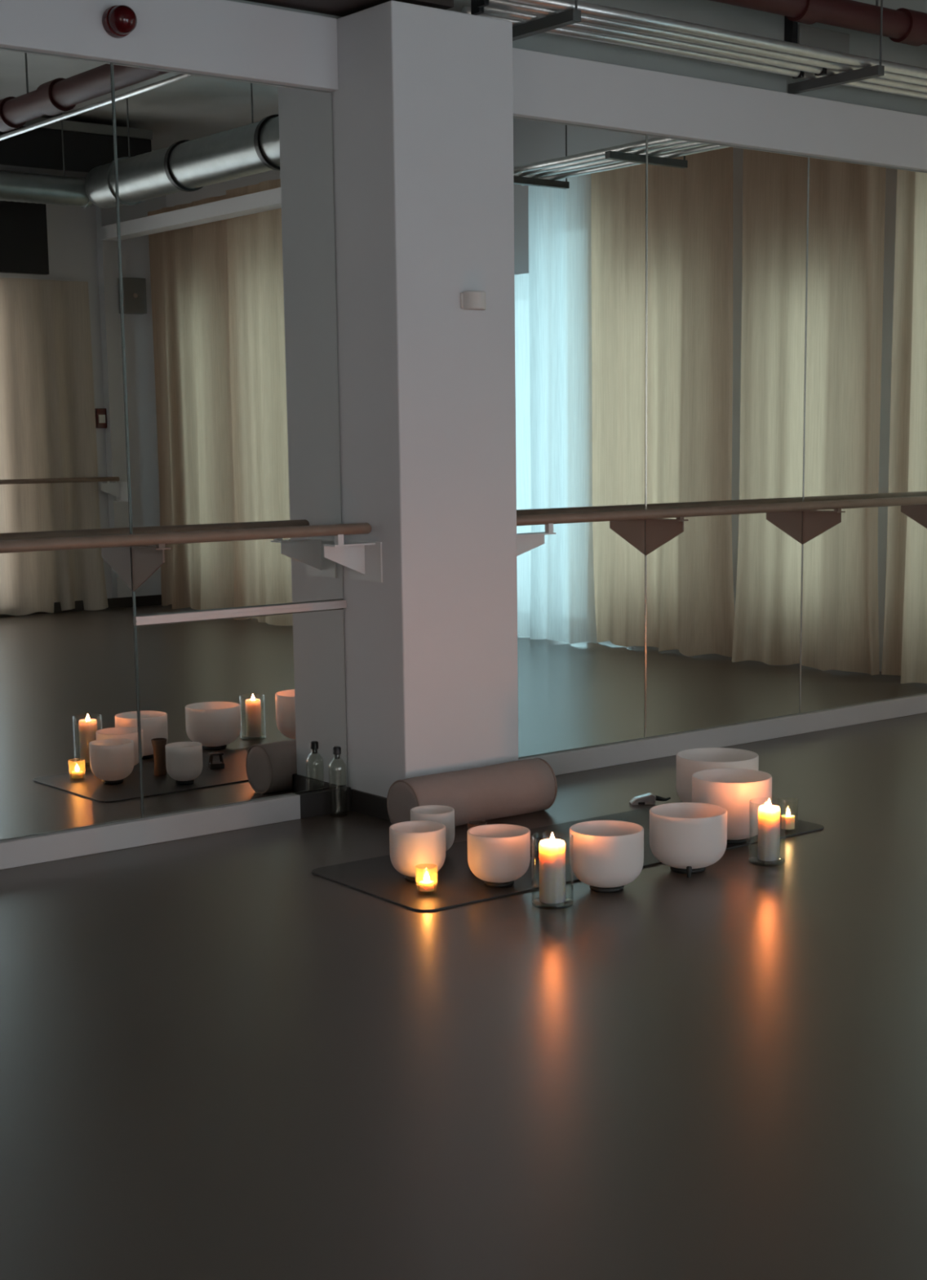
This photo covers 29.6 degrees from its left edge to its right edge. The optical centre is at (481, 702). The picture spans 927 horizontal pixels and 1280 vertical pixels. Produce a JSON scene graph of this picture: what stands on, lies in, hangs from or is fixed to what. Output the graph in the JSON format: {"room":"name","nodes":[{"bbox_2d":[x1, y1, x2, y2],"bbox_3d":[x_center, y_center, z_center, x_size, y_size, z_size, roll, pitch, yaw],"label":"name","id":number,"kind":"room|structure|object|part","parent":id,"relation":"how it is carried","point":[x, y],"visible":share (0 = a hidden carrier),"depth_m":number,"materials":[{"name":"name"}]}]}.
{"room":"exercise studio","nodes":[
{"label":"exercise studio","id":0,"kind":"room"},
{"bbox_2d":[331,0,518,797],"bbox_3d":[-0.207,-1.068,6.790,0.562,3.000,0.397,-7,11,-38],"label":"wall pillar","id":1,"kind":"structure","parent":0,"point":[423,103],"depth_m":6.60,"materials":[{"name":"white paint"}]},
{"bbox_2d":[351,789,390,821],"bbox_3d":[-0.173,0.376,6.988,0.586,0.085,0.367,-7,11,-38],"label":"baseboard","id":2,"kind":"structure","parent":1,"relation":"attached to","point":[366,803],"depth_m":6.85,"materials":[{"name":"black"}]},
{"bbox_2d":[460,290,486,310],"bbox_3d":[-0.018,-1.509,6.585,0.110,0.066,0.064,-7,11,-38],"label":"sensor","id":3,"kind":"object","parent":1,"relation":"attached to","point":[473,300],"visible":1,"depth_m":6.56,"materials":[{"name":"white plastic"}]},
{"bbox_3d":[-0.034,-1.512,6.605,0.110,0.060,0.012,-7,11,-38],"label":"plate","id":4,"kind":"part","parent":3,"relation":"part of","materials":[{"name":"white plastic"}]},
{"bbox_2d":[0,712,926,1279],"bbox_3d":[1.504,1.047,3.219,11.500,0.150,8.900,-7,11,-38],"label":"floor","id":5,"kind":"structure","parent":0,"point":[223,1057],"depth_m":4.17,"materials":[{"name":"plastic"}]},
{"bbox_2d":[328,746,347,817],"bbox_3d":[-0.560,0.307,6.839,0.070,0.275,0.070,-7,11,-38],"label":"glass bottle","id":6,"kind":"object","parent":5,"relation":"on","point":[336,749],"visible":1,"depth_m":6.82,"materials":[{"name":"clear glass"}]},
{"bbox_2d":[386,757,557,826],"bbox_3d":[-0.029,0.356,6.718,0.673,0.210,0.210,-7,11,-38],"label":"bolster","id":7,"kind":"object","parent":5,"relation":"on","point":[521,787],"visible":0.84,"depth_m":6.64,"materials":[{"name":"fabric"}]},
{"bbox_2d":[531,835,573,909],"bbox_3d":[0.224,0.526,5.512,0.131,0.222,0.131,-7,11,-38],"label":"glass","id":8,"kind":"object","parent":5,"relation":"on","point":[549,907],"visible":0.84,"depth_m":5.50,"materials":[{"name":"clear glass"}]},
{"bbox_2d":[538,833,565,903],"bbox_3d":[0.224,0.516,5.512,0.083,0.220,0.083,5,10,34],"label":"pillar candle","id":9,"kind":"object","parent":8,"relation":"on","point":[552,851],"visible":1,"depth_m":5.48,"materials":[{"name":"grey wax"}]},
{"bbox_3d":[0.225,0.630,5.527,0.131,0.011,0.131,-7,11,-38],"label":"glass","id":10,"kind":"part","parent":8,"relation":"part of","materials":[{"name":"clear glass"}]},
{"bbox_2d":[311,801,824,911],"bbox_3d":[0.352,0.520,6.263,1.862,0.006,0.690,-7,11,-37],"label":"yoga mat","id":11,"kind":"object","parent":5,"relation":"on","point":[457,885],"visible":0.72,"depth_m":5.89,"materials":[{"name":"rubber"}]},
{"bbox_2d":[389,820,445,882],"bbox_3d":[-0.211,0.499,5.827,0.187,0.178,0.187,-7,11,-38],"label":"bowl","id":12,"kind":"object","parent":11,"relation":"on","point":[416,847],"visible":0.98,"depth_m":5.76,"materials":[{"name":"glass"}]},
{"bbox_2d":[410,804,454,851],"bbox_3d":[-0.170,0.457,6.138,0.155,0.168,0.155,-7,11,-38],"label":"bowl","id":13,"kind":"object","parent":11,"relation":"on","point":[445,815],"visible":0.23,"depth_m":6.09,"materials":[{"name":"ceramic"}]},
{"bbox_2d":[466,820,487,829],"bbox_3d":[-0.013,0.486,5.961,0.068,0.160,0.068,-7,11,-38],"label":"beaker","id":14,"kind":"object","parent":11,"relation":"on","point":[472,824],"visible":0.27,"depth_m":5.96,"materials":[{"name":"brown wood"}]},
{"bbox_2d":[467,823,530,888],"bbox_3d":[0.058,0.508,5.744,0.206,0.180,0.206,-7,11,-38],"label":"bowl","id":15,"kind":"object","parent":11,"relation":"on","point":[499,855],"visible":1,"depth_m":5.67,"materials":[{"name":"ceramic"}]},
{"bbox_2d":[530,833,543,857],"bbox_3d":[0.186,0.501,6.149,0.048,0.069,0.064,5,10,34],"label":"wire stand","id":16,"kind":"object","parent":11,"relation":"on","point":[535,850],"visible":0.62,"depth_m":6.12,"materials":[{"name":"black metal"}]},
{"bbox_2d":[676,747,759,802],"bbox_3d":[0.911,0.316,6.773,0.315,0.232,0.315,-7,11,-38],"label":"bowl","id":17,"kind":"object","parent":11,"relation":"on","point":[689,762],"visible":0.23,"depth_m":6.72,"materials":[{"name":"ceramic"}]},
{"bbox_2d":[692,768,772,844],"bbox_3d":[0.902,0.381,6.316,0.285,0.240,0.285,-7,11,-38],"label":"bowl","id":18,"kind":"object","parent":11,"relation":"on","point":[732,789],"visible":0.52,"depth_m":6.20,"materials":[{"name":"ceramic"}]},
{"bbox_3d":[-0.176,0.571,5.654,0.072,0.088,0.072,-7,11,-38],"label":"glass","id":19,"kind":"object","parent":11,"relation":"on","visible":0},
{"bbox_2d":[419,871,434,891],"bbox_3d":[-0.176,0.574,5.654,0.048,0.061,0.048,-7,11,-38],"label":"tealight","id":20,"kind":"object","parent":19,"relation":"in","point":[426,885],"visible":1,"depth_m":5.64,"materials":[{"name":"beige wax"}]},
{"bbox_3d":[1.133,0.416,6.475,0.074,0.118,0.074,-7,11,-38],"label":"glass","id":21,"kind":"object","parent":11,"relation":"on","visible":0},
{"bbox_2d":[781,809,795,829],"bbox_3d":[1.134,0.428,6.477,0.049,0.072,0.049,-7,11,-38],"label":"tealight","id":22,"kind":"object","parent":21,"relation":"in","point":[788,821],"visible":1,"depth_m":6.46,"materials":[{"name":"beige wax"}]},
{"bbox_2d":[569,820,644,893],"bbox_3d":[0.408,0.506,5.693,0.240,0.202,0.240,-7,11,-38],"label":"bowl","id":23,"kind":"object","parent":5,"relation":"on","point":[609,855],"visible":0.99,"depth_m":5.60,"materials":[{"name":"glass"}]},
{"bbox_2d":[629,792,671,805],"bbox_3d":[0.678,0.384,7.007,0.171,0.043,0.048,-2,9,-7],"label":"gadget","id":24,"kind":"object","parent":5,"relation":"on","point":[650,798],"visible":1,"depth_m":6.99,"materials":[{"name":"silver metal"}]},
{"bbox_2d":[649,802,727,873],"bbox_3d":[0.700,0.465,5.929,0.261,0.206,0.261,-7,11,-38],"label":"bowl","id":25,"kind":"object","parent":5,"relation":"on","point":[682,835],"visible":1,"depth_m":5.83,"materials":[{"name":"glass"}]},
{"bbox_2d":[686,866,692,877],"bbox_3d":[0.693,0.564,5.841,0.018,0.038,0.018,-7,11,-38],"label":"peg","id":26,"kind":"object","parent":5,"relation":"on","point":[689,868],"visible":1,"depth_m":5.83,"materials":[{"name":"black"}]},
{"bbox_2d":[749,800,786,866],"bbox_3d":[0.983,0.443,6.021,0.124,0.215,0.124,-7,11,-38],"label":"glass","id":27,"kind":"object","parent":5,"relation":"on","point":[749,801],"visible":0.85,"depth_m":6.01,"materials":[{"name":"clear glass"}]},
{"bbox_3d":[0.984,0.544,6.037,0.124,0.011,0.124,-7,11,-38],"label":"glass","id":28,"kind":"part","parent":27,"relation":"part of","materials":[{"name":"clear glass"}]},
{"bbox_2d":[757,799,780,861],"bbox_3d":[0.989,0.433,6.022,0.075,0.212,0.075,-4,9,-23],"label":"pillar candle","id":29,"kind":"object","parent":27,"relation":"on","point":[769,815],"visible":1,"depth_m":6.00,"materials":[{"name":"grey wax"}]},
{"bbox_2d":[110,0,926,811],"bbox_3d":[-1.238,-1.459,6.281,11.500,3.950,0.188,-7,11,-38],"label":"wall","id":30,"kind":"structure","parent":0,"point":[704,12],"depth_m":7.83,"materials":[{"name":"paint"}]},
{"bbox_2d":[0,47,142,840],"bbox_3d":[-1.665,-0.834,5.894,1.045,2.651,0.008,-7,11,-38],"label":"mirror panel","id":31,"kind":"object","parent":30,"relation":"attached to","point":[69,754],"visible":1,"depth_m":6.06,"materials":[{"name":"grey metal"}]},
{"bbox_2d":[102,4,137,38],"bbox_3d":[-1.214,-2.307,5.928,0.104,0.104,0.100,-7,11,-38],"label":"fire alarm","id":32,"kind":"object","parent":30,"relation":"attached to","point":[118,21],"visible":1,"depth_m":5.90,"materials":[{"name":"red plastic"}]},
{"bbox_2d":[0,0,338,91],"bbox_3d":[-3.030,-2.090,4.590,6.348,0.255,0.052,-7,11,-38],"label":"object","id":33,"kind":"structure","parent":30,"relation":"attached to","point":[224,38],"depth_m":6.15,"materials":[{"name":"white paint"}]},
{"bbox_2d":[0,786,351,869],"bbox_3d":[-3.005,0.704,5.014,6.336,0.094,0.042,-7,11,-38],"label":"baseboard","id":34,"kind":"structure","parent":30,"relation":"attached to","point":[60,845],"depth_m":6.45,"materials":[{"name":"paint"}]},
{"bbox_2d":[0,522,382,591],"bbox_3d":[-2.018,-0.376,5.500,3.998,0.225,0.260,-7,11,-38],"label":"ballet barre","id":35,"kind":"object","parent":30,"relation":"attached to","point":[363,558],"visible":1,"depth_m":6.24,"materials":[{"name":"brown wood"}]},
{"bbox_3d":[-1.975,-0.456,5.415,3.976,0.042,0.042,-7,11,-38],"label":"rail","id":36,"kind":"part","parent":35,"relation":"part of","materials":[{"name":"brown wood"}]},
{"bbox_3d":[-0.443,-0.542,6.716,0.006,0.152,0.210,-7,11,-38],"label":"wall plate","id":37,"kind":"part","parent":35,"relation":"part of","materials":[{"name":"white metal"}]},
{"bbox_2d":[111,62,343,616],"bbox_3d":[-0.904,-1.300,6.441,0.907,1.910,0.008,-7,11,-38],"label":"mirror panel","id":38,"kind":"object","parent":30,"relation":"attached to","point":[225,203],"visible":1,"depth_m":6.42,"materials":[{"name":"grey metal"}]},
{"bbox_2d":[133,600,346,625],"bbox_3d":[-0.889,-0.340,6.582,0.910,0.030,0.028,-7,11,-38],"label":"strip","id":39,"kind":"object","parent":30,"relation":"attached to","point":[306,606],"visible":1,"depth_m":6.55,"materials":[{"name":"silver metal"}]},
{"bbox_2d":[134,608,347,817],"bbox_3d":[-0.889,0.026,6.642,0.907,0.709,0.008,-7,11,-38],"label":"mirror panel","id":40,"kind":"object","parent":30,"relation":"attached to","point":[231,710],"visible":1,"depth_m":6.62,"materials":[{"name":"grey"}]},
{"bbox_2d":[513,115,645,758],"bbox_3d":[0.312,-1.093,7.452,1.065,2.651,0.008,-7,11,-38],"label":"mirror panel","id":41,"kind":"object","parent":30,"relation":"attached to","point":[580,191],"visible":0.63,"depth_m":7.53,"materials":[{"name":"grey metal"}]},
{"bbox_2d":[512,47,926,171],"bbox_3d":[1.526,-2.687,8.181,4.190,0.255,0.052,-7,11,-38],"label":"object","id":42,"kind":"structure","parent":30,"relation":"attached to","point":[547,86],"depth_m":7.74,"materials":[{"name":"white paint"}]},
{"bbox_2d":[516,495,926,555],"bbox_3d":[1.405,-0.825,8.198,3.640,0.226,0.260,-7,11,-38],"label":"ballet barre","id":43,"kind":"object","parent":30,"relation":"attached to","point":[660,529],"visible":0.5,"depth_m":7.78,"materials":[{"name":"brown wood"}]},
{"bbox_3d":[1.468,-0.908,8.129,3.610,0.042,0.042,-7,11,-38],"label":"rail","id":44,"kind":"part","parent":43,"relation":"part of","materials":[{"name":"brown wood"}]},
{"bbox_2d":[518,693,926,775],"bbox_3d":[1.555,0.105,8.608,4.190,0.094,0.042,-7,11,-38],"label":"baseboard","id":45,"kind":"structure","parent":30,"relation":"attached to","point":[567,762],"depth_m":8.28,"materials":[{"name":"paint"}]},
{"bbox_2d":[644,133,808,737],"bbox_3d":[1.139,-1.201,8.104,1.047,2.651,0.008,-7,11,-38],"label":"mirror panel","id":46,"kind":"object","parent":30,"relation":"attached to","point":[726,225],"visible":1,"depth_m":8.08,"materials":[{"name":"grey metal"}]},
{"bbox_2d":[784,16,849,53],"bbox_3d":[1.563,-3.046,8.155,0.390,0.240,0.060,-7,11,-38],"label":"junction box","id":47,"kind":"object","parent":30,"relation":"attached to","point":[794,33],"visible":0.39,"depth_m":8.10,"materials":[{"name":"grey metal"}]},
{"bbox_2d":[799,155,926,713],"bbox_3d":[1.960,-1.309,8.750,1.047,2.651,0.008,-7,11,-38],"label":"mirror panel","id":48,"kind":"object","parent":30,"relation":"attached to","point":[864,595],"visible":1,"depth_m":8.70,"materials":[{"name":"grey metal"}]},
{"bbox_3d":[1.457,-3.006,2.604,11.500,0.150,8.900,-7,11,-38],"label":"ceiling","id":49,"kind":"structure","parent":0,"visible":0},
{"bbox_2d":[244,0,453,17],"bbox_3d":[-1.644,-2.846,5.386,3.648,0.930,0.361,-7,11,-38],"label":"cable tray","id":50,"kind":"object","parent":49,"relation":"hanging from","point":[343,8],"visible":0.42,"depth_m":6.39,"materials":[{"name":"grey metal"}]},
{"bbox_2d":[512,0,581,40],"bbox_3d":[0.201,-3.070,6.753,0.041,0.940,0.500,-7,11,-38],"label":"strut","id":51,"kind":"object","parent":49,"relation":"hanging from","point":[571,16],"visible":0.78,"depth_m":6.74,"materials":[{"name":"grey metal"}]},
{"bbox_3d":[0.354,-3.053,6.562,0.009,0.920,0.009,-3,9,-16],"label":"hanger rod","id":52,"kind":"part","parent":51,"relation":"part of","materials":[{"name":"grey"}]},
{"bbox_2d":[710,0,926,46],"bbox_3d":[1.780,-3.329,7.744,3.200,0.760,0.145,-7,11,-38],"label":"pipe","id":53,"kind":"object","parent":49,"relation":"hanging from","point":[901,25],"visible":0.98,"depth_m":7.60,"materials":[{"name":"red metal"}]},
{"bbox_2d":[788,0,884,93],"bbox_3d":[1.590,-3.250,7.835,0.041,0.940,0.520,-7,11,-38],"label":"strut","id":54,"kind":"object","parent":49,"relation":"hanging from","point":[875,71],"visible":1,"depth_m":7.85,"materials":[{"name":"grey metal"}]},
{"bbox_3d":[1.749,-3.232,7.636,0.009,0.920,0.009,4,10,29],"label":"hanger rod","id":55,"kind":"part","parent":54,"relation":"part of","materials":[{"name":"grey metal"}]},
{"bbox_3d":[3.980,-3.047,6.314,0.620,0.941,0.041,-7,11,-38],"label":"strut","id":56,"kind":"object","parent":49,"relation":"hanging from","visible":0},
{"bbox_2d":[461,6,926,99],"bbox_3d":[2.130,-2.647,6.521,3.142,0.049,3.142,-7,11,-38],"label":"conduit","id":57,"kind":"object","parent":56,"relation":"on","point":[560,31],"visible":0.54,"depth_m":7.52,"materials":[{"name":"metal"}]},
{"bbox_2d":[792,71,804,79],"bbox_3d":[1.436,-2.854,7.935,0.024,0.055,0.052,-7,11,-38],"label":"clamp","id":58,"kind":"object","parent":57,"relation":"on","point":[802,73],"visible":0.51,"depth_m":7.92,"materials":[{"name":"black plastic"}]},
{"bbox_2d":[482,5,926,93],"bbox_3d":[2.088,-2.632,6.422,3.012,0.049,3.037,-7,11,-38],"label":"conduit","id":59,"kind":"object","parent":56,"relation":"on","point":[492,11],"visible":0.54,"depth_m":7.36,"materials":[{"name":"metal"}]},
{"bbox_2d":[471,0,484,15],"bbox_3d":[-0.014,-2.644,6.659,0.024,0.055,0.052,-7,11,-38],"label":"clamp","id":60,"kind":"object","parent":59,"relation":"attached to","point":[476,11],"visible":0.8,"depth_m":6.65,"materials":[{"name":"black plastic"}]},
{"bbox_2d":[814,67,826,75],"bbox_3d":[1.525,-2.846,7.872,0.024,0.055,0.052,-7,11,-38],"label":"clamp","id":61,"kind":"object","parent":59,"relation":"on","point":[824,72],"visible":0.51,"depth_m":7.86,"materials":[{"name":"black plastic"}]},
{"bbox_2d":[488,0,926,85],"bbox_3d":[2.067,-2.619,6.339,2.932,0.049,2.932,-7,11,-38],"label":"conduit","id":62,"kind":"object","parent":56,"relation":"on","point":[508,5],"visible":0.52,"depth_m":7.23,"materials":[{"name":"metal"}]},
{"bbox_2d":[475,0,488,7],"bbox_3d":[0.004,-2.626,6.541,0.024,0.055,0.052,-7,11,-38],"label":"clamp","id":63,"kind":"object","parent":62,"relation":"attached to","point":[479,3],"visible":1,"depth_m":6.53,"materials":[{"name":"black metal"}]},
{"bbox_2d":[506,0,926,79],"bbox_3d":[2.045,-2.606,6.255,2.852,0.049,2.827,-7,11,-38],"label":"conduit","id":64,"kind":"object","parent":56,"relation":"on","point":[588,9],"visible":1,"depth_m":7.15,"materials":[{"name":"metal"}]}
]}

